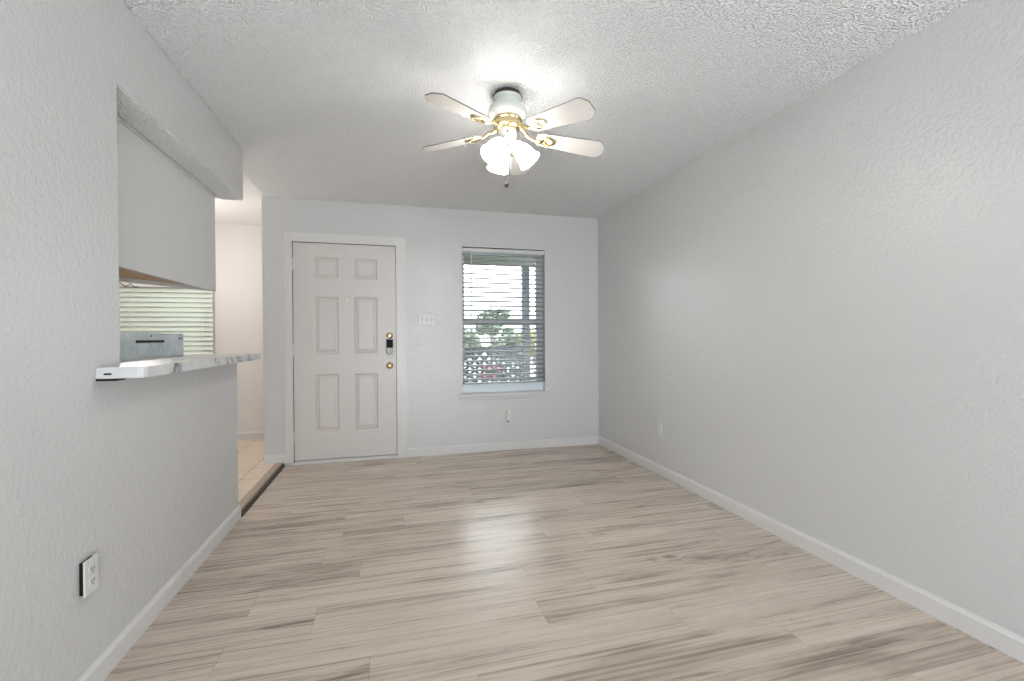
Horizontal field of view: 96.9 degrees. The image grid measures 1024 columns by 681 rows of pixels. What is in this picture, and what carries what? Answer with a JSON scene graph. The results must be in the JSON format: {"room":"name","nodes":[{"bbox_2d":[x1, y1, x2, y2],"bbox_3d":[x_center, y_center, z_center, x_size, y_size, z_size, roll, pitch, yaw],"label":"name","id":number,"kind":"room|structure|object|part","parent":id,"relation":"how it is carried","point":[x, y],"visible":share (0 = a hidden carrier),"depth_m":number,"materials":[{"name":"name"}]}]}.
{"room":"empty living room","nodes":[
{"label":"empty living room","id":0,"kind":"room"},
{"bbox_2d":[0,0,242,680],"bbox_3d":[-1.052,-0.052,-0.096,0.132,2.440,6.550,0,0,-15],"label":"wall","id":1,"kind":"structure","parent":0,"point":[138,474],"depth_m":1.46,"materials":[{"name":"grey paint"}]},
{"bbox_2d":[79,553,98,597],"bbox_3d":[-1.381,0.766,1.480,0.023,0.114,0.070,0,0,-15],"label":"power outlet","id":2,"kind":"object","parent":1,"relation":"attached to","point":[88,569],"visible":1,"depth_m":1.47,"materials":[{"name":"grey plastic"}]},
{"bbox_2d":[89,563,95,574],"bbox_3d":[-1.372,0.747,1.482,0.004,0.028,0.034,0,0,-15],"label":"socket","id":3,"kind":"object","parent":2,"relation":"attached to","point":[92,566],"depth_m":1.48,"materials":[{"name":"grey plastic"}]},
{"bbox_2d":[89,575,95,586],"bbox_3d":[-1.372,0.785,1.482,0.004,0.028,0.034,0,0,-15],"label":"socket","id":4,"kind":"object","parent":2,"relation":"attached to","point":[92,578],"depth_m":1.48,"materials":[{"name":"grey plastic"}]},
{"bbox_2d":[76,505,240,680],"bbox_3d":[-0.967,1.125,-0.098,0.013,0.085,6.290,0,0,-15],"label":"baseboard","id":5,"kind":"structure","parent":1,"relation":"attached to","point":[110,657],"depth_m":1.87,"materials":[{"name":"grey paint"}]},
{"bbox_2d":[117,115,215,291],"bbox_3d":[-1.763,-0.628,1.694,0.321,0.633,2.540,0,0,-15],"label":"upper cabinet","id":6,"kind":"object","parent":1,"relation":"attached to","point":[166,216],"visible":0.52,"depth_m":2.29,"materials":[{"name":"grey paint"}]},
{"bbox_3d":[-1.761,-0.940,2.295,0.008,0.016,1.375,0,0,-15],"label":"molding","id":7,"kind":"part","parent":6,"relation":"part of","materials":[{"name":"grey paint"}]},
{"bbox_2d":[95,353,259,380],"bbox_3d":[-1.635,0.112,2.203,0.385,0.047,1.414,0,0,-15],"label":"bar ledge","id":8,"kind":"object","parent":1,"relation":"attached to","point":[154,366],"visible":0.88,"depth_m":1.85,"materials":[{"name":"stone"}]},
{"bbox_2d":[117,85,241,200],"bbox_3d":[-1.732,-1.111,1.736,0.489,0.342,2.650,0,0,-15],"label":"wall","id":9,"kind":"structure","parent":1,"relation":"attached to","point":[128,109],"depth_m":2.17,"materials":[{"name":"white paint"}]},
{"bbox_2d":[238,463,284,516],"bbox_3d":[-1.948,1.128,3.530,0.080,0.036,1.206,0,0,-15],"label":"trim","id":10,"kind":"structure","parent":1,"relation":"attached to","point":[250,498],"depth_m":3.43,"materials":[{"name":"brown wood"}]},
{"bbox_2d":[119,223,263,431],"bbox_3d":[-3.587,-0.074,4.992,2.400,2.440,0.100,0,0,-15],"label":"wall","id":11,"kind":"structure","parent":0,"point":[237,302],"depth_m":5.09,"materials":[{"name":"white paint"}]},
{"bbox_2d":[128,287,210,345],"bbox_3d":[-3.730,-0.186,4.974,0.795,0.805,0.040,0,0,-15],"label":"window","id":12,"kind":"structure","parent":11,"relation":"in","point":[139,287],"depth_m":4.90,"materials":[{"name":"silver metal"}]},
{"bbox_2d":[119,282,213,354],"bbox_3d":[-3.701,-0.183,4.871,0.870,0.860,0.069,0,0,-15],"label":"window blind","id":13,"kind":"object","parent":12,"relation":"attached to","point":[136,300],"visible":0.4,"depth_m":4.88,"materials":[{"name":"grey plastic"}]},
{"bbox_2d":[238,431,263,439],"bbox_3d":[-3.629,1.074,4.929,2.268,0.085,0.013,0,0,-15],"label":"baseboard","id":14,"kind":"structure","parent":11,"relation":"attached to","point":[251,434],"depth_m":5.11,"materials":[{"name":"grey paint"}]},
{"bbox_2d":[238,438,273,502],"bbox_3d":[-3.010,1.175,2.571,2.466,0.090,5.090,0,0,-15],"label":"floor","id":15,"kind":"structure","parent":0,"point":[251,466],"depth_m":4.07,"materials":[{"name":"beige tile"}]},
{"bbox_2d":[120,333,183,359],"bbox_3d":[-2.189,0.545,2.292,0.642,1.163,0.760,0,0,-15],"label":"range","id":16,"kind":"object","parent":15,"relation":"on","point":[132,345],"visible":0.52,"depth_m":2.36,"materials":[{"name":"grey metal"}]},
{"bbox_3d":[-1.889,0.119,2.368,0.003,0.210,0.280,0,0,-15],"label":"panel","id":17,"kind":"part","parent":16,"relation":"part of","materials":[{"name":"metal"}]},
{"bbox_2d":[262,196,598,465],"bbox_3d":[-0.669,-0.089,4.561,3.289,2.440,0.120,0,0,-15],"label":"wall","id":18,"kind":"structure","parent":0,"point":[435,238],"depth_m":4.52,"materials":[{"name":"grey paint"}]},
{"bbox_2d":[264,454,285,463],"bbox_3d":[-2.148,1.076,4.111,0.182,0.075,0.013,0,0,-15],"label":"baseboard","id":19,"kind":"structure","parent":18,"relation":"attached to","point":[268,459],"depth_m":4.11,"materials":[{"name":"grey paint"}]},
{"bbox_2d":[284,232,406,464],"bbox_3d":[-1.555,0.074,4.298,1.072,2.128,0.176,0,0,-15],"label":"door","id":20,"kind":"structure","parent":18,"relation":"in","point":[346,322],"depth_m":4.27,"materials":[{"name":"grey paint"}]},
{"bbox_3d":[-1.172,0.241,4.345,0.066,0.066,0.070,0,0,-15],"label":"knob","id":21,"kind":"part","parent":20,"relation":"part of","materials":[{"name":"gold metal"}]},
{"bbox_2d":[418,314,434,324],"bbox_3d":[-0.834,-0.206,4.445,0.163,0.114,0.020,0,0,-15],"label":"light switch","id":22,"kind":"object","parent":18,"relation":"attached to","point":[423,319],"visible":1,"depth_m":4.45,"materials":[{"name":"grey plastic"}]},
{"bbox_2d":[407,436,597,456],"bbox_3d":[-0.042,1.084,4.664,2.016,0.085,0.013,0,0,-15],"label":"baseboard","id":23,"kind":"structure","parent":18,"relation":"attached to","point":[557,442],"depth_m":4.64,"materials":[{"name":"grey paint"}]},
{"bbox_2d":[459,252,550,399],"bbox_3d":[-0.078,-0.178,4.693,0.964,1.535,0.160,0,0,-15],"label":"window","id":24,"kind":"structure","parent":18,"relation":"in","point":[514,390],"depth_m":4.71,"materials":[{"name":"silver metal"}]},
{"bbox_3d":[-0.118,-0.204,4.742,0.768,0.050,0.044,0,0,-15],"label":"meeting rail","id":25,"kind":"part","parent":24,"relation":"part of","materials":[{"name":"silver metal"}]},
{"bbox_2d":[462,248,543,384],"bbox_3d":[-0.083,-0.248,4.683,0.864,1.378,0.073,0,0,-15],"label":"window blind","id":26,"kind":"object","parent":24,"relation":"attached to","point":[471,250],"visible":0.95,"depth_m":4.68,"materials":[{"name":"grey plastic"}]},
{"bbox_3d":[-0.419,-0.230,4.604,0.002,1.326,0.056,0,0,-15],"label":"ladder cord","id":27,"kind":"part","parent":26,"relation":"part of","materials":[{"name":"white fabric"}]},
{"bbox_3d":[-0.081,0.433,4.696,0.856,0.016,0.050,0,0,-15],"label":"rail","id":28,"kind":"part","parent":26,"relation":"part of","materials":[{"name":"grey plastic"}]},
{"bbox_3d":[0.250,-0.235,4.779,0.002,1.326,0.056,0,0,-15],"label":"ladder cord","id":29,"kind":"part","parent":26,"relation":"part of","materials":[{"name":"white fabric"}]},
{"bbox_3d":[-0.094,0.488,4.749,0.872,0.092,0.052,0,0,-15],"label":"sash rail","id":30,"kind":"part","parent":24,"relation":"part of","materials":[{"name":"white paint"}]},
{"bbox_3d":[-0.069,0.559,4.680,0.964,0.061,0.122,0,0,-15],"label":"sill","id":31,"kind":"part","parent":24,"relation":"part of","materials":[{"name":"grey paint"}]},
{"bbox_2d":[505,409,510,421],"bbox_3d":[-0.040,0.769,4.653,0.068,0.130,0.032,0,0,-15],"label":"wall jack","id":32,"kind":"object","parent":18,"relation":"attached to","point":[507,411],"visible":1,"depth_m":4.65,"materials":[{"name":"grey plastic"}]},
{"bbox_2d":[122,0,971,225],"bbox_3d":[-0.951,-1.312,1.133,5.757,0.060,8.890,0,0,-15],"label":"ceiling","id":33,"kind":"structure","parent":0,"point":[324,100],"depth_m":2.24,"materials":[{"name":"white paint"}]},
{"bbox_2d":[422,87,603,187],"bbox_3d":[0.002,-1.045,2.404,0.952,0.504,0.914,0,0,-15],"label":"ceiling fan","id":34,"kind":"object","parent":33,"relation":"hanging from","point":[507,113],"visible":1,"depth_m":2.32,"materials":[{"name":"white wood"}]},
{"bbox_3d":[-0.328,-1.086,2.507,0.362,0.039,0.127,0,0,22],"label":"fan blade","id":35,"kind":"part","parent":34,"relation":"part of","materials":[{"name":"white wood"}]},
{"bbox_3d":[-0.248,-1.091,2.135,0.127,0.028,0.362,0,1,43],"label":"fan blade","id":36,"kind":"part","parent":34,"relation":"part of","materials":[{"name":"white wood"}]},
{"bbox_3d":[-0.091,-0.966,2.285,0.130,0.142,0.125,0,0,-15],"label":"lamp shade","id":37,"kind":"part","parent":34,"relation":"part of","materials":[{"name":"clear glass"}]},
{"bbox_3d":[-0.080,-0.982,2.304,0.062,0.075,0.058,0,0,-15],"label":"bulb","id":38,"kind":"part","parent":34,"relation":"part of","materials":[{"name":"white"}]},
{"bbox_3d":[-0.075,-0.968,2.471,0.121,0.142,0.137,0,0,-15],"label":"lamp shade","id":39,"kind":"part","parent":34,"relation":"part of","materials":[{"name":"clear glass"}]},
{"bbox_3d":[0.032,-1.070,2.705,0.127,0.049,0.361,0,0,8],"label":"fan blade","id":40,"kind":"part","parent":34,"relation":"part of","materials":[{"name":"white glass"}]},
{"bbox_3d":[0.077,-0.968,2.361,0.136,0.142,0.119,0,0,-15],"label":"lamp shade","id":41,"kind":"part","parent":34,"relation":"part of","materials":[{"name":"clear glass"}]},
{"bbox_3d":[0.224,-1.065,2.157,0.361,0.067,0.121,0,1,40],"label":"fan blade","id":42,"kind":"part","parent":34,"relation":"part of","materials":[{"name":"white wood"}]},
{"bbox_3d":[0.309,-1.039,2.403,0.359,0.077,0.125,0,0,-8],"label":"fan blade","id":43,"kind":"part","parent":34,"relation":"part of","materials":[{"name":"white wood"}]},
{"bbox_2d":[103,444,1023,680],"bbox_3d":[0.424,1.181,0.905,3.252,0.060,7.722,0,0,-15],"label":"floor","id":44,"kind":"structure","parent":0,"point":[576,562],"depth_m":2.06,"materials":[{"name":"laminate"}]},
{"bbox_2d":[598,0,1023,636],"bbox_3d":[1.938,-0.081,1.306,0.100,2.440,7.742,0,0,-15],"label":"wall","id":45,"kind":"structure","parent":0,"point":[819,315],"depth_m":2.17,"materials":[{"name":"grey paint"}]},
{"bbox_2d":[657,421,661,435],"bbox_3d":[1.234,0.740,3.795,0.009,0.114,0.070,0,0,-15],"label":"power outlet","id":46,"kind":"object","parent":45,"relation":"attached to","point":[659,424],"visible":1,"depth_m":3.79,"materials":[{"name":"grey plastic"}]},
{"bbox_2d":[598,436,1023,662],"bbox_3d":[1.893,1.097,1.291,0.013,0.085,7.522,0,0,-15],"label":"baseboard","id":47,"kind":"structure","parent":45,"relation":"attached to","point":[1008,642],"depth_m":2.16,"materials":[{"name":"grey paint"}]},
{"bbox_3d":[-0.456,-1.368,5.632,7.000,0.060,1.858,0,0,-15],"label":"ceiling","id":48,"kind":"structure","parent":0,"visible":0},
{"bbox_2d":[464,255,533,266],"bbox_3d":[0.520,-1.195,6.447,4.700,0.310,0.100,0,0,-15],"label":"beam","id":49,"kind":"structure","parent":48,"relation":"attached to","point":[465,257],"depth_m":6.21,"materials":[{"name":"grey"}]},
{"bbox_3d":[-0.422,1.192,5.579,7.000,0.100,1.708,0,0,-15],"label":"floor","id":50,"kind":"structure","parent":0,"visible":0},
{"bbox_2d":[521,267,529,380],"bbox_3d":[0.193,0.048,6.358,0.120,2.170,0.120,0,0,-15],"label":"porch post","id":51,"kind":"object","parent":50,"relation":"on","point":[522,268],"visible":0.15,"depth_m":6.31,"materials":[{"name":"grey paint"}]},
{"bbox_2d":[465,348,521,382],"bbox_3d":[-0.659,0.600,6.138,1.663,1.000,0.060,0,0,-15],"label":"lattice railing","id":52,"kind":"object","parent":51,"relation":"attached to","point":[466,349],"visible":0.06,"depth_m":6.23,"materials":[{"name":"grey paint"}]},
{"bbox_3d":[-0.659,0.132,6.135,1.641,0.065,0.060,0,0,-15],"label":"rail","id":53,"kind":"part","parent":52,"relation":"part of","materials":[{"name":"grey paint"}]},
{"label":"outside","id":54,"kind":"structure","parent":0,"visible":0},
{"bbox_2d":[465,353,534,381],"bbox_3d":[-14.445,3.556,94.451,180.000,0.001,180.000,0,0,-15],"label":"ground","id":55,"kind":"structure","parent":54,"point":[475,353],"depth_m":71.89,"materials":[{"name":"grey concrete"}]},
{"bbox_2d":[133,292,209,350],"bbox_3d":[-4.589,0.071,6.775,2.170,2.776,3.217,0,0,21],"label":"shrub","id":56,"kind":"object","parent":55,"relation":"on","point":[146,292],"visible":0.02,"depth_m":5.61,"materials":[{"name":"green plant"}]},
{"bbox_2d":[464,330,481,358],"bbox_3d":[-7.212,0.927,66.479,6.299,5.599,6.332,0,0,-15],"label":"leafy tree","id":57,"kind":"object","parent":55,"relation":"on","point":[466,340],"visible":0.08,"depth_m":65.28,"materials":[{"name":"green plant"}]},
{"bbox_2d":[475,307,509,359],"bbox_3d":[-2.693,-0.341,59.231,4.629,8.181,4.604,0,0,-15],"label":"leafy tree","id":58,"kind":"object","parent":55,"relation":"on","point":[500,308],"visible":0.44,"depth_m":58.12,"materials":[{"name":"green plant"}]},
{"bbox_2d":[488,326,521,363],"bbox_3d":[-0.326,0.715,70.311,6.631,5.883,5.878,0,0,-15],"label":"leafy tree","id":59,"kind":"object","parent":55,"relation":"on","point":[501,335],"visible":0.36,"depth_m":68.71,"materials":[{"name":"green plant"}]},
{"bbox_2d":[518,326,534,362],"bbox_3d":[2.629,0.846,64.353,4.300,5.677,4.823,0,0,-15],"label":"leafy tree","id":60,"kind":"object","parent":55,"relation":"on","point":[531,335],"visible":0.16,"depth_m":62.99,"materials":[{"name":"green plant"}]},
{"bbox_2d":[530,366,534,379],"bbox_3d":[2.248,3.090,45.060,1.820,1.445,4.507,0,0,-10],"label":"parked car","id":61,"kind":"object","parent":55,"relation":"on","point":[530,366],"visible":0.05,"depth_m":43.53,"materials":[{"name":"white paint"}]}
]}

